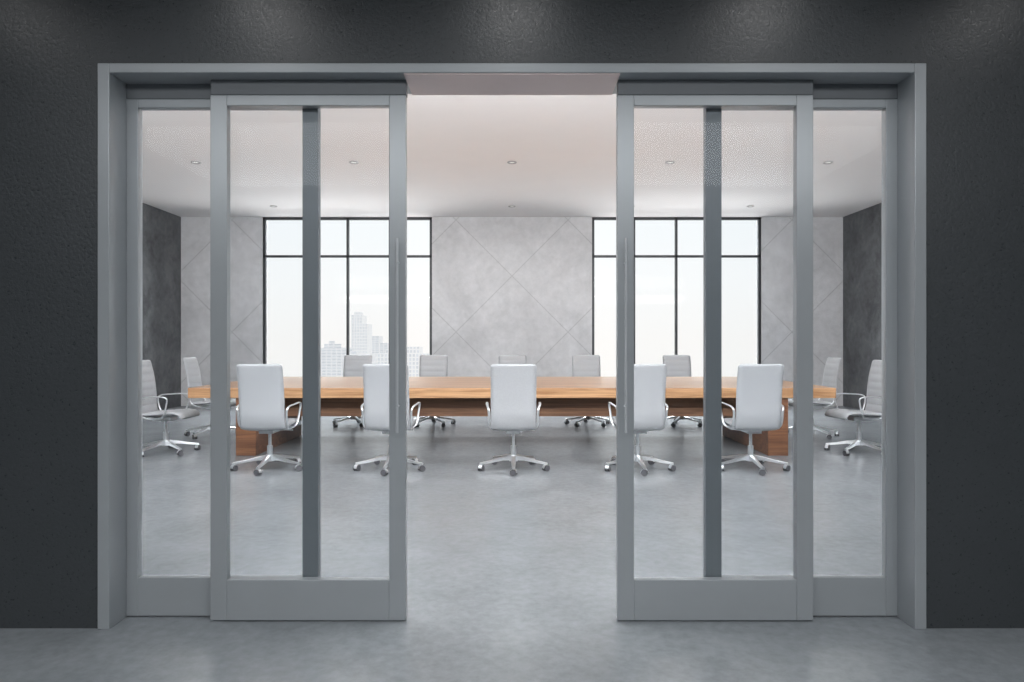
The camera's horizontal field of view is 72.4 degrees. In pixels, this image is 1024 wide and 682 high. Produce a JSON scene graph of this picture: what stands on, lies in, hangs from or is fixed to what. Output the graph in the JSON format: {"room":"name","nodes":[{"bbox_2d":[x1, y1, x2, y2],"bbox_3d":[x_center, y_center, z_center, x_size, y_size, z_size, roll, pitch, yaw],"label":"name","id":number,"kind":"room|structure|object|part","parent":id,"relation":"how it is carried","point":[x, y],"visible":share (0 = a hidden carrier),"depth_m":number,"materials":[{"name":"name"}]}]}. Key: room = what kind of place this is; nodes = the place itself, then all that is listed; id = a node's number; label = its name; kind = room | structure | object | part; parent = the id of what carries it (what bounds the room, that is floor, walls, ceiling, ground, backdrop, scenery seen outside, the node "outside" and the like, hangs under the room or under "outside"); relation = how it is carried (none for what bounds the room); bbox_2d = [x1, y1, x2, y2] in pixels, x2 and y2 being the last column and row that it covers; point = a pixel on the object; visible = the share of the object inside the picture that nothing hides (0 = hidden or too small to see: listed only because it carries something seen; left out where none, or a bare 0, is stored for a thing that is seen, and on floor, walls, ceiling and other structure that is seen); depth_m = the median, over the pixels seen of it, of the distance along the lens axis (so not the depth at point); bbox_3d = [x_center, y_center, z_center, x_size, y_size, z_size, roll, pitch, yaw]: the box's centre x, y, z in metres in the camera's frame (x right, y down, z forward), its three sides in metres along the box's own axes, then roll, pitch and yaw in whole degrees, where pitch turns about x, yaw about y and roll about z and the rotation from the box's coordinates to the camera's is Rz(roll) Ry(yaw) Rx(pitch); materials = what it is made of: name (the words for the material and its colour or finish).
{"room":"office","nodes":[
{"label":"office","id":0,"kind":"room"},
{"bbox_2d":[142,203,180,409],"bbox_3d":[-6.720,-0.515,8.709,0.200,3.930,11.083,0,0,0],"label":"wall","id":1,"kind":"structure","parent":0,"point":[161,229],"depth_m":13.26,"materials":[{"name":"concrete"}]},
{"bbox_2d":[0,0,1023,627],"bbox_3d":[0.000,-0.590,3.296,13.240,3.780,0.258,0,0,0],"label":"wall","id":2,"kind":"structure","parent":0,"point":[972,51],"depth_m":3.17,"materials":[{"name":"grey paint"}]},
{"bbox_2d":[126,84,210,98],"bbox_3d":[-1.364,-1.175,3.317,0.904,0.070,0.045,0,0,0],"label":"door track","id":3,"kind":"object","parent":2,"relation":"attached to","point":[133,91],"visible":0.35,"depth_m":3.29,"materials":[{"name":"grey metal"}]},
{"bbox_2d":[126,99,320,615],"bbox_3d":[-1.364,0.077,3.317,0.904,2.433,0.043,0,0,0],"label":"door","id":4,"kind":"structure","parent":2,"relation":"in","point":[146,595],"depth_m":3.29,"materials":[{"name":"grey metal"}]},
{"bbox_2d":[211,80,407,97],"bbox_3d":[-0.943,-1.175,3.263,0.905,0.070,0.045,0,0,0],"label":"door track","id":5,"kind":"object","parent":2,"relation":"attached to","point":[218,87],"visible":0.89,"depth_m":3.24,"materials":[{"name":"grey metal"}]},
{"bbox_2d":[210,95,406,619],"bbox_3d":[-0.945,0.077,3.236,0.905,2.433,0.094,0,0,0],"label":"door","id":6,"kind":"structure","parent":5,"relation":"hanging from","point":[231,598],"depth_m":3.24,"materials":[{"name":"grey metal"}]},
{"bbox_3d":[-0.525,-0.025,3.215,0.013,0.890,0.052,0,0,0],"label":"handle","id":7,"kind":"part","parent":6,"relation":"part of","materials":[{"name":"metal"}]},
{"bbox_2d":[98,63,925,628],"bbox_3d":[0.000,0.024,3.292,3.738,2.553,0.275,0,0,0],"label":"door frame","id":8,"kind":"structure","parent":2,"relation":"attached to","point":[113,78],"depth_m":3.16,"materials":[{"name":"grey metal"}]},
{"bbox_2d":[404,73,619,94],"bbox_3d":[0.000,-1.208,3.295,0.978,0.008,0.267,0,0,0],"label":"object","id":9,"kind":"structure","parent":2,"relation":"attached to","point":[418,83],"depth_m":3.27,"materials":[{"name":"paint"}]},
{"bbox_2d":[616,80,812,97],"bbox_3d":[0.943,-1.175,3.263,0.905,0.070,0.045,0,0,0],"label":"door track","id":10,"kind":"object","parent":2,"relation":"attached to","point":[623,87],"visible":0.89,"depth_m":3.24,"materials":[{"name":"grey metal"}]},
{"bbox_2d":[616,95,812,619],"bbox_3d":[0.942,0.077,3.236,0.907,2.433,0.094,0,0,0],"label":"door","id":11,"kind":"structure","parent":10,"relation":"hanging from","point":[637,598],"depth_m":3.24,"materials":[{"name":"grey metal"}]},
{"bbox_3d":[0.521,-0.025,3.215,0.013,0.890,0.052,0,0,0],"label":"handle","id":12,"kind":"part","parent":11,"relation":"part of","materials":[{"name":"metal"}]},
{"bbox_2d":[703,99,897,615],"bbox_3d":[1.364,0.077,3.317,0.904,2.433,0.043,0,0,0],"label":"door","id":13,"kind":"structure","parent":2,"relation":"in","point":[833,595],"depth_m":3.29,"materials":[{"name":"grey metal"}]},
{"bbox_2d":[813,84,897,98],"bbox_3d":[1.364,-1.175,3.317,0.904,0.070,0.045,0,0,0],"label":"door track","id":14,"kind":"object","parent":2,"relation":"attached to","point":[820,91],"visible":0.35,"depth_m":3.29,"materials":[{"name":"grey metal"}]},
{"bbox_2d":[0,406,1023,681],"bbox_3d":[0.000,1.375,5.200,13.240,0.150,17.600,0,0,0],"label":"floor","id":15,"kind":"structure","parent":0,"point":[510,578],"depth_m":4.02,"materials":[{"name":"concrete"}]},
{"bbox_2d":[142,360,200,456],"bbox_3d":[-4.061,0.761,8.149,0.690,1.077,0.721,0,0,2],"label":"office chair","id":16,"kind":"object","parent":15,"relation":"on","point":[150,411],"visible":0.87,"depth_m":8.14,"materials":[{"name":"white leather"}]},
{"bbox_3d":[-4.265,0.557,8.158,0.177,0.667,0.448,0,0,2],"label":"backrest","id":17,"kind":"part","parent":16,"relation":"part of","materials":[{"name":"white leather"}]},
{"bbox_3d":[-4.073,0.759,7.912,0.395,0.271,0.086,0,0,2],"label":"armrest","id":18,"kind":"part","parent":16,"relation":"part of","materials":[{"name":"silver metal"}]},
{"bbox_3d":[-3.972,0.848,8.148,0.497,0.097,0.472,0,0,2],"label":"seat","id":19,"kind":"part","parent":16,"relation":"part of","materials":[{"name":"white leather"}]},
{"bbox_3d":[-4.056,0.759,8.391,0.395,0.271,0.086,0,0,2],"label":"armrest","id":20,"kind":"part","parent":16,"relation":"part of","materials":[{"name":"silver metal"}]},
{"bbox_2d":[183,357,235,438],"bbox_3d":[-4.141,0.761,9.597,0.690,1.077,0.721,0,0,-2],"label":"office chair","id":21,"kind":"object","parent":15,"relation":"on","point":[191,365],"visible":0.55,"depth_m":9.53,"materials":[{"name":"white leather"}]},
{"bbox_3d":[-4.345,0.557,9.592,0.177,0.667,0.448,0,0,-2],"label":"backrest","id":22,"kind":"part","parent":21,"relation":"part of","materials":[{"name":"white leather"}]},
{"bbox_3d":[-4.136,0.759,9.359,0.395,0.271,0.086,0,0,-2],"label":"armrest","id":23,"kind":"part","parent":21,"relation":"part of","materials":[{"name":"silver metal"}]},
{"bbox_3d":[-4.052,0.848,9.602,0.497,0.097,0.472,0,0,-2],"label":"seat","id":24,"kind":"part","parent":21,"relation":"part of","materials":[{"name":"white leather"}]},
{"bbox_2d":[230,364,301,475],"bbox_3d":[-2.453,0.761,7.069,0.721,1.077,0.690,0,0,0],"label":"office chair","id":25,"kind":"object","parent":15,"relation":"on","point":[261,406],"visible":1,"depth_m":6.85,"materials":[{"name":"white leather"}]},
{"bbox_3d":[-2.695,0.759,7.065,0.086,0.271,0.395,0,0,0],"label":"armrest","id":26,"kind":"part","parent":25,"relation":"part of","materials":[{"name":"silver metal"}]},
{"bbox_3d":[-2.455,0.557,6.865,0.448,0.667,0.177,0,0,0],"label":"backrest","id":27,"kind":"part","parent":25,"relation":"part of","materials":[{"name":"white leather"}]},
{"bbox_3d":[-2.455,0.848,7.158,0.472,0.097,0.497,0,0,0],"label":"seat","id":28,"kind":"part","parent":25,"relation":"part of","materials":[{"name":"white leather"}]},
{"bbox_3d":[-2.215,0.759,7.065,0.086,0.271,0.395,0,0,0],"label":"armrest","id":29,"kind":"part","parent":25,"relation":"part of","materials":[{"name":"silver metal"}]},
{"bbox_2d":[332,355,371,426],"bbox_3d":[-2.461,0.761,10.881,0.721,1.077,0.690,0,0,2],"label":"office chair","id":30,"kind":"object","parent":15,"relation":"on","point":[353,364],"visible":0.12,"depth_m":11.10,"materials":[{"name":"white leather"}]},
{"bbox_3d":[-2.452,0.557,11.085,0.448,0.667,0.177,0,0,2],"label":"backrest","id":31,"kind":"part","parent":30,"relation":"part of","materials":[{"name":"white leather"}]},
{"bbox_2d":[353,364,424,475],"bbox_3d":[-1.224,0.761,7.069,0.721,1.077,0.690,0,0,1],"label":"office chair","id":32,"kind":"object","parent":15,"relation":"on","point":[375,414],"visible":0.73,"depth_m":6.85,"materials":[{"name":"white leather"}]},
{"bbox_3d":[-1.465,0.759,7.069,0.086,0.271,0.395,0,0,1],"label":"armrest","id":33,"kind":"part","parent":32,"relation":"part of","materials":[{"name":"silver metal"}]},
{"bbox_3d":[-1.229,0.557,6.865,0.448,0.667,0.177,0,0,1],"label":"backrest","id":34,"kind":"part","parent":32,"relation":"part of","materials":[{"name":"white leather"}]},
{"bbox_3d":[-0.986,0.759,7.061,0.086,0.271,0.395,0,0,1],"label":"armrest","id":35,"kind":"part","parent":32,"relation":"part of","materials":[{"name":"silver metal"}]},
{"bbox_2d":[414,355,455,426],"bbox_3d":[-1.243,0.761,10.881,0.721,1.077,0.690,0,0,-1],"label":"office chair","id":36,"kind":"object","parent":15,"relation":"on","point":[430,365],"visible":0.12,"depth_m":11.10,"materials":[{"name":"white leather"}]},
{"bbox_3d":[-1.244,0.557,11.085,0.448,0.667,0.177,0,0,-1],"label":"backrest","id":37,"kind":"part","parent":36,"relation":"part of","materials":[{"name":"white leather"}]},
{"bbox_2d":[188,377,835,455],"bbox_3d":[0.000,0.915,9.150,7.320,0.770,2.500,0,0,0],"label":"conference table","id":38,"kind":"object","parent":15,"relation":"on","point":[340,396],"visible":0.58,"depth_m":8.18,"materials":[{"name":"orange wood"}]},
{"bbox_3d":[-3.015,0.973,8.790,0.230,0.655,1.720,0,0,0],"label":"leg","id":39,"kind":"part","parent":38,"relation":"part of","materials":[{"name":"brown wood"}]},
{"bbox_3d":[3.015,0.973,8.790,0.230,0.655,1.720,0,0,0],"label":"leg","id":40,"kind":"part","parent":38,"relation":"part of","materials":[{"name":"brown wood"}]},
{"bbox_2d":[499,355,526,363],"bbox_3d":[0.008,0.761,10.881,0.721,1.077,0.690,0,0,0],"label":"office chair","id":41,"kind":"object","parent":15,"relation":"on","point":[503,359],"visible":0.04,"depth_m":11.13,"materials":[{"name":"white leather"}]},
{"bbox_2d":[478,364,549,475],"bbox_3d":[0.017,0.761,7.069,0.721,1.077,0.690,0,0,0],"label":"office chair","id":42,"kind":"object","parent":15,"relation":"on","point":[513,386],"visible":1,"depth_m":6.85,"materials":[{"name":"white leather"}]},
{"bbox_3d":[-0.225,0.759,7.065,0.086,0.271,0.395,0,0,0],"label":"armrest","id":43,"kind":"part","parent":42,"relation":"part of","materials":[{"name":"silver metal"}]},
{"bbox_3d":[0.015,0.557,6.865,0.448,0.667,0.177,0,0,0],"label":"backrest","id":44,"kind":"part","parent":42,"relation":"part of","materials":[{"name":"white leather"}]},
{"bbox_3d":[0.255,0.759,7.065,0.086,0.271,0.395,0,0,0],"label":"armrest","id":45,"kind":"part","parent":42,"relation":"part of","materials":[{"name":"silver metal"}]},
{"bbox_2d":[564,355,609,426],"bbox_3d":[1.178,0.761,10.881,0.721,1.077,0.690,0,0,0],"label":"office chair","id":46,"kind":"object","parent":15,"relation":"on","point":[582,365],"visible":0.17,"depth_m":11.09,"materials":[{"name":"white leather"}]},
{"bbox_3d":[1.180,0.557,11.085,0.448,0.667,0.177,0,0,0],"label":"backrest","id":47,"kind":"part","parent":46,"relation":"part of","materials":[{"name":"white leather"}]},
{"bbox_2d":[604,364,675,475],"bbox_3d":[1.278,0.761,7.069,0.721,1.077,0.690,0,0,-1],"label":"office chair","id":48,"kind":"object","parent":15,"relation":"on","point":[650,414],"visible":0.77,"depth_m":6.85,"materials":[{"name":"white leather"}]},
{"bbox_3d":[1.036,0.759,7.061,0.086,0.271,0.395,0,0,-1],"label":"armrest","id":49,"kind":"part","parent":48,"relation":"part of","materials":[{"name":"silver metal"}]},
{"bbox_3d":[1.279,0.557,6.865,0.448,0.667,0.177,0,0,-1],"label":"backrest","id":50,"kind":"part","parent":48,"relation":"part of","materials":[{"name":"white leather"}]},
{"bbox_3d":[1.515,0.759,7.069,0.086,0.271,0.395,0,0,-1],"label":"armrest","id":51,"kind":"part","parent":48,"relation":"part of","materials":[{"name":"silver metal"}]},
{"bbox_2d":[663,355,701,426],"bbox_3d":[2.627,0.761,10.881,0.721,1.077,0.690,0,0,-2],"label":"office chair","id":52,"kind":"object","parent":15,"relation":"on","point":[677,365],"visible":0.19,"depth_m":11.10,"materials":[{"name":"white leather"}]},
{"bbox_3d":[2.622,0.557,11.085,0.448,0.667,0.177,0,0,-2],"label":"backrest","id":53,"kind":"part","parent":52,"relation":"part of","materials":[{"name":"white leather"}]},
{"bbox_2d":[722,364,790,475],"bbox_3d":[2.422,0.761,7.069,0.721,1.077,0.690,0,0,0],"label":"office chair","id":54,"kind":"object","parent":15,"relation":"on","point":[759,407],"visible":0.94,"depth_m":6.85,"materials":[{"name":"white leather"}]},
{"bbox_3d":[2.180,0.759,7.065,0.086,0.271,0.395,0,0,0],"label":"armrest","id":55,"kind":"part","parent":54,"relation":"part of","materials":[{"name":"silver metal"}]},
{"bbox_3d":[2.420,0.848,7.158,0.472,0.097,0.497,0,0,0],"label":"seat","id":56,"kind":"part","parent":54,"relation":"part of","materials":[{"name":"white leather"}]},
{"bbox_3d":[2.420,0.557,6.865,0.448,0.667,0.177,0,0,0],"label":"backrest","id":57,"kind":"part","parent":54,"relation":"part of","materials":[{"name":"white leather"}]},
{"bbox_3d":[2.660,0.759,7.065,0.086,0.271,0.395,0,0,0],"label":"armrest","id":58,"kind":"part","parent":54,"relation":"part of","materials":[{"name":"silver metal"}]},
{"bbox_2d":[788,357,840,438],"bbox_3d":[4.141,0.761,9.601,0.690,1.077,0.721,0,0,2],"label":"office chair","id":59,"kind":"object","parent":15,"relation":"on","point":[832,365],"visible":0.48,"depth_m":9.53,"materials":[{"name":"white leather"}]},
{"bbox_3d":[4.052,0.848,9.602,0.497,0.097,0.472,0,0,2],"label":"seat","id":60,"kind":"part","parent":59,"relation":"part of","materials":[{"name":"white leather"}]},
{"bbox_3d":[4.136,0.759,9.359,0.395,0.271,0.086,0,0,2],"label":"armrest","id":61,"kind":"part","parent":59,"relation":"part of","materials":[{"name":"silver metal"}]},
{"bbox_3d":[4.345,0.557,9.592,0.177,0.667,0.448,0,0,2],"label":"backrest","id":62,"kind":"part","parent":59,"relation":"part of","materials":[{"name":"white leather"}]},
{"bbox_2d":[824,360,881,455],"bbox_3d":[4.070,0.761,8.155,0.690,1.077,0.721,0,0,-5],"label":"office chair","id":63,"kind":"object","parent":15,"relation":"on","point":[873,409],"visible":0.89,"depth_m":8.15,"materials":[{"name":"white leather"}]},
{"bbox_3d":[4.054,0.759,8.392,0.395,0.271,0.086,0,0,-5],"label":"armrest","id":64,"kind":"part","parent":63,"relation":"part of","materials":[{"name":"silver metal"}]},
{"bbox_3d":[3.982,0.848,8.145,0.497,0.097,0.472,0,0,-5],"label":"seat","id":65,"kind":"part","parent":63,"relation":"part of","materials":[{"name":"white leather"}]},
{"bbox_3d":[4.096,0.759,7.914,0.395,0.271,0.086,0,0,-5],"label":"armrest","id":66,"kind":"part","parent":63,"relation":"part of","materials":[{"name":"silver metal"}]},
{"bbox_3d":[4.274,0.557,8.171,0.177,0.667,0.448,0,0,-5],"label":"backrest","id":67,"kind":"part","parent":63,"relation":"part of","materials":[{"name":"white leather"}]},
{"bbox_2d":[142,94,881,216],"bbox_3d":[0.000,-2.555,8.840,13.640,0.150,10.820,0,0,0],"label":"ceiling","id":68,"kind":"structure","parent":0,"point":[460,148],"depth_m":9.56,"materials":[{"name":"paint"}]},
{"bbox_2d":[181,217,842,405],"bbox_3d":[0.000,-0.515,14.125,13.240,3.930,0.250,0,0,0],"label":"wall","id":69,"kind":"structure","parent":0,"point":[501,285],"depth_m":14.00,"materials":[{"name":"concrete"}]},
{"bbox_2d":[263,217,431,363],"bbox_3d":[-3.295,-0.760,14.060,3.390,3.440,0.080,0,0,0],"label":"window","id":70,"kind":"structure","parent":69,"relation":"in","point":[347,256],"depth_m":14.02,"materials":[{"name":"black metal"}]},
{"bbox_2d":[592,217,760,363],"bbox_3d":[3.295,-0.760,14.060,3.390,3.440,0.080,0,0,0],"label":"window","id":71,"kind":"structure","parent":69,"relation":"in","point":[675,256],"depth_m":14.02,"materials":[{"name":"black metal"}]},
{"bbox_2d":[843,203,881,409],"bbox_3d":[6.720,-0.515,8.709,0.200,3.930,11.083,0,0,0],"label":"wall","id":72,"kind":"structure","parent":0,"point":[862,229],"depth_m":13.26,"materials":[{"name":"concrete"}]},
{"label":"outside","id":73,"kind":"structure","parent":0,"visible":0},
{"bbox_3d":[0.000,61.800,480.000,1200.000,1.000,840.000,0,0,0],"label":"ground","id":74,"kind":"structure","parent":73,"visible":0},
{"bbox_2d":[321,341,351,376],"bbox_3d":[-67.043,30.650,266.000,10.029,61.300,12.000,0,0,0],"label":"office tower","id":75,"kind":"structure","parent":74,"relation":"on","point":[332,354],"depth_m":260.02,"materials":[{"name":"white concrete"}]},
{"bbox_2d":[343,352,375,367],"bbox_3d":[-46.950,32.300,216.000,7.500,58.000,12.000,0,0,0],"label":"office tower","id":76,"kind":"structure","parent":74,"relation":"on","point":[351,353],"depth_m":216.78,"materials":[{"name":"white concrete"}]},
{"bbox_2d":[351,312,371,353],"bbox_3d":[-65.357,24.436,305.000,7.286,73.729,10.000,0,0,0],"label":"office tower","id":77,"kind":"structure","parent":74,"relation":"on","point":[361,332],"depth_m":300.01,"materials":[{"name":"white concrete"}]},
{"bbox_2d":[372,336,388,352],"bbox_3d":[-64.600,29.436,345.000,7.771,63.729,10.000,0,0,0],"label":"office tower","id":78,"kind":"structure","parent":74,"relation":"on","point":[378,346],"depth_m":340.04,"materials":[{"name":"white concrete"}]},
{"bbox_2d":[372,347,429,376],"bbox_3d":[-37.457,31.636,236.000,21.029,59.329,12.000,0,0,0],"label":"office tower","id":79,"kind":"structure","parent":74,"relation":"on","point":[413,353],"depth_m":230.03,"materials":[{"name":"white concrete"}]}
]}

